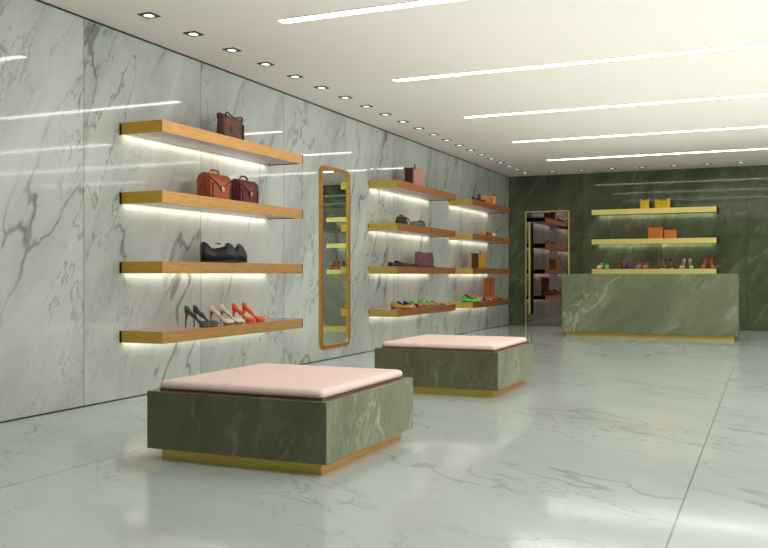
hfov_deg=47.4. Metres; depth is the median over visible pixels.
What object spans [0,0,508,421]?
wall
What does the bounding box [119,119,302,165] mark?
wall shelf
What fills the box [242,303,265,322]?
heels
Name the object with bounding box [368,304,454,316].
wall shelf
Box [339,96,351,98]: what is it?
recessed light
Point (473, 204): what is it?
wall shelf
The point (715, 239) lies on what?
wall shelf
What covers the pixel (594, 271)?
wall shelf
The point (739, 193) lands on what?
wall
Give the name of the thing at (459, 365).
bench
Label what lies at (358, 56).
ceiling
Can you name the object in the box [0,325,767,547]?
floor
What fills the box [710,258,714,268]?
heels
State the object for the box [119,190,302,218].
wall shelf
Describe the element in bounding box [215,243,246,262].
leather shoe
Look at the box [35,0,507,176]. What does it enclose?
trim
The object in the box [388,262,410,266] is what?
shoe
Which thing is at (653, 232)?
handbag
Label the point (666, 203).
handbag
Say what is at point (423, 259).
handbag
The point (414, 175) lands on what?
bag
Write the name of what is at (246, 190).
briefcase
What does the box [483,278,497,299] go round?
boot
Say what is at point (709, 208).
wall shelf
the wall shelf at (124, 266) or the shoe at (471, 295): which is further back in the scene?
the shoe at (471, 295)
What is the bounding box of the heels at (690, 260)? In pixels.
[689,259,692,268]
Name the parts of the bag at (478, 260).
panel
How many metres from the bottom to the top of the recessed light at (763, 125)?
0.008 m
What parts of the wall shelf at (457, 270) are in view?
panel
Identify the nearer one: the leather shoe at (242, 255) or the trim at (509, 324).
the leather shoe at (242, 255)
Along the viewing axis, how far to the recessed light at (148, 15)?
7.21 m
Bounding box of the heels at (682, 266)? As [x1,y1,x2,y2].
[679,258,685,268]
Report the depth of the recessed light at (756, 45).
8.77 m
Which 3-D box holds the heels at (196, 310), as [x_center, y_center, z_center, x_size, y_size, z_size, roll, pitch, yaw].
[-1.672,0.389,8.223,0.240,0.207,0.083,0,0,-11]
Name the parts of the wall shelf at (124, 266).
panel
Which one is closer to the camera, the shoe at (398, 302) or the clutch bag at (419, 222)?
the shoe at (398, 302)
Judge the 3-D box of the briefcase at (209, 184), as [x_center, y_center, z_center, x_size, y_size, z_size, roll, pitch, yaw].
[-1.627,-0.871,8.451,0.198,0.298,0.376,0,0,24]
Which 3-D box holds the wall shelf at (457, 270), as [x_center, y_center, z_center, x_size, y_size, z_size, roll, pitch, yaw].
[1.842,-0.062,16.588,0.460,0.104,2.440,0,0,24]
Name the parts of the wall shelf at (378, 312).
panel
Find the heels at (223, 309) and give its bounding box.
[220,304,243,324]
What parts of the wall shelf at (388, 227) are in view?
panel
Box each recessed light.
[137,12,160,18]
[183,31,203,36]
[222,47,240,52]
[256,62,273,65]
[276,0,462,23]
[288,74,303,78]
[314,86,328,88]
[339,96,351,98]
[391,42,767,81]
[463,93,767,117]
[511,125,767,142]
[547,148,767,160]
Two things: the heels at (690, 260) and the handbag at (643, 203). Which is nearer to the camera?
the heels at (690, 260)
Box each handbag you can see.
[395,214,410,224]
[415,252,434,266]
[478,194,496,204]
[640,198,649,207]
[648,226,662,238]
[654,198,670,207]
[664,229,676,237]
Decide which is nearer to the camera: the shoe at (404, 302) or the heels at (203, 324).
the heels at (203, 324)
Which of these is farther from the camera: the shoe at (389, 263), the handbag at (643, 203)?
the handbag at (643, 203)
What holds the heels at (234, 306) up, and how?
on the wall shelf at (170, 334)
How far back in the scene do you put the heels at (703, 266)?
17.27 m
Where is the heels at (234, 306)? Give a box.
[232,303,255,322]
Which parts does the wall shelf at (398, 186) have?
panel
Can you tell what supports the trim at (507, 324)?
attached to the wall at (68, 81)
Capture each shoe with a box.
[200,241,237,262]
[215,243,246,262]
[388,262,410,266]
[391,302,412,308]
[394,260,420,266]
[396,301,415,307]
[403,301,422,306]
[410,300,428,306]
[418,300,435,305]
[462,296,479,301]
[470,294,486,300]
[616,263,622,268]
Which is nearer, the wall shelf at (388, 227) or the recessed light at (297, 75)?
the recessed light at (297, 75)
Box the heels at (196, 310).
[193,305,218,326]
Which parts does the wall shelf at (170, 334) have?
panel, rail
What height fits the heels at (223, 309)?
0.207 m
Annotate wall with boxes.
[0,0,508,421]
[509,165,767,329]
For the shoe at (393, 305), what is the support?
on the wall shelf at (378, 312)
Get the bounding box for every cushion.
[160,363,401,397]
[382,334,526,349]
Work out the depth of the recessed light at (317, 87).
9.99 m
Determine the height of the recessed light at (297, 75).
0.006 m
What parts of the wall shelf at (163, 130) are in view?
panel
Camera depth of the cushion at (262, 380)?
5.20 m
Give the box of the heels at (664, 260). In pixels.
[660,259,665,268]
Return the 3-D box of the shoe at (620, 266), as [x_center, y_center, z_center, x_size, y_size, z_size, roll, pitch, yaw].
[4.827,-0.180,17.913,0.094,0.132,0.240,0,0,35]
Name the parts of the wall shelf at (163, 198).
panel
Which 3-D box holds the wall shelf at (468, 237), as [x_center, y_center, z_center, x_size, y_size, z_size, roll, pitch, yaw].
[1.842,-0.670,16.588,0.460,0.104,2.440,0,0,24]
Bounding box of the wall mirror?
[319,166,349,348]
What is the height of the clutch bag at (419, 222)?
0.106 m
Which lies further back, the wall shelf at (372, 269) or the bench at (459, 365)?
the wall shelf at (372, 269)
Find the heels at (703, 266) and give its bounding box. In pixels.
[701,259,706,268]
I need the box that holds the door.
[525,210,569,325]
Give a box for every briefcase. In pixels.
[197,169,231,199]
[231,175,258,203]
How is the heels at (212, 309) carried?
on the wall shelf at (170, 334)
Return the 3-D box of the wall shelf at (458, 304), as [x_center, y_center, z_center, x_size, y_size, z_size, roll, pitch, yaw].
[1.842,0.544,16.588,0.460,0.104,2.440,0,0,24]
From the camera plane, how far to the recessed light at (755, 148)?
15.56 m
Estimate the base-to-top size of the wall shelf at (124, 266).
0.104 m
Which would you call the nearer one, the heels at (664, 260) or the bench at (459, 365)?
the bench at (459, 365)
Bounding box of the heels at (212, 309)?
[209,304,233,324]
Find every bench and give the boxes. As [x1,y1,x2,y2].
[147,363,412,474]
[375,334,532,397]
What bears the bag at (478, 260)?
on the wall shelf at (457, 270)
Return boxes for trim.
[0,324,508,422]
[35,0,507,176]
[509,324,767,330]
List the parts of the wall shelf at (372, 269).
panel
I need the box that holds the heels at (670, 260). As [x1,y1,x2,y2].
[669,259,673,268]
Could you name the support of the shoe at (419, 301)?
on the wall shelf at (378, 312)
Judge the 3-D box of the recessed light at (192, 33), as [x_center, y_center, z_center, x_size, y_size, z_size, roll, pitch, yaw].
[-1.693,-2.137,7.775,0.132,0.006,0.132,0,0,24]
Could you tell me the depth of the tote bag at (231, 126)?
8.59 m
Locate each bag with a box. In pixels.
[217,111,243,139]
[403,164,422,185]
[411,220,425,226]
[470,250,486,267]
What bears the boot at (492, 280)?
on the wall shelf at (458, 304)
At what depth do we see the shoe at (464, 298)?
15.49 m
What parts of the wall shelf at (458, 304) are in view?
panel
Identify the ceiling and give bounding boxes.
[41,0,767,176]
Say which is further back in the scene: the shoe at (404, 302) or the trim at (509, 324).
the trim at (509, 324)
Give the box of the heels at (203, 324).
[184,305,210,327]
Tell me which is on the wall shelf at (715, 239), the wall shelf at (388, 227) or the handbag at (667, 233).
the handbag at (667, 233)
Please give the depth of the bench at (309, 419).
5.04 m
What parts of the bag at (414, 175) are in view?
panel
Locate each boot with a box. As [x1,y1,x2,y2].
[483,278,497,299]
[490,278,502,299]
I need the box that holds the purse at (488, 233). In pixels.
[482,231,491,235]
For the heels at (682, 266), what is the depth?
17.45 m
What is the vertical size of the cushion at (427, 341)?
0.053 m
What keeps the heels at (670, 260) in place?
on the wall shelf at (594, 271)
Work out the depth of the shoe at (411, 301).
13.39 m
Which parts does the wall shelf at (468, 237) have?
panel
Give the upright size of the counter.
1.112 m
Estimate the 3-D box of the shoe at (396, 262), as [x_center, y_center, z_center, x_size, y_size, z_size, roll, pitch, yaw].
[0.346,-0.160,12.894,0.400,0.093,0.094,0,0,-15]
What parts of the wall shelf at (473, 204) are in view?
panel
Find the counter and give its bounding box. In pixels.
[562,274,738,339]
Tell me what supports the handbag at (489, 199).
on the wall shelf at (473, 204)
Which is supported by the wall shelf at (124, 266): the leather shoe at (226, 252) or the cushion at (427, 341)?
the leather shoe at (226, 252)
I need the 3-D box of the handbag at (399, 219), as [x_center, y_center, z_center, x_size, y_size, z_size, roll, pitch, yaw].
[0.270,-0.801,12.843,0.143,0.156,0.337,0,0,24]
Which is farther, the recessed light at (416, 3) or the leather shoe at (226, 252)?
the leather shoe at (226, 252)
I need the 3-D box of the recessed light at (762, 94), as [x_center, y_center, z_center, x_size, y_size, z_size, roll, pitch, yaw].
[5.496,-2.136,9.961,9.624,0.008,0.124,0,0,24]
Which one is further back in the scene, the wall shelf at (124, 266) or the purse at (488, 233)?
the purse at (488, 233)
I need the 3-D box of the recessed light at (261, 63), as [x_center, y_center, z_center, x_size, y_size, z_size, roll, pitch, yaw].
[-1.204,-2.137,8.890,0.132,0.006,0.132,0,0,24]
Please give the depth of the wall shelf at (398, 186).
13.03 m
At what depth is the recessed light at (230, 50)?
8.33 m
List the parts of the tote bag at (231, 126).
handle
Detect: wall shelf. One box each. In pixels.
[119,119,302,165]
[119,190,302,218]
[119,261,302,273]
[119,318,302,343]
[368,180,454,200]
[368,223,454,236]
[368,266,454,273]
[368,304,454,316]
[448,199,509,213]
[448,299,509,307]
[449,233,509,243]
[455,268,509,273]
[592,206,717,215]
[592,237,717,244]
[592,269,717,273]

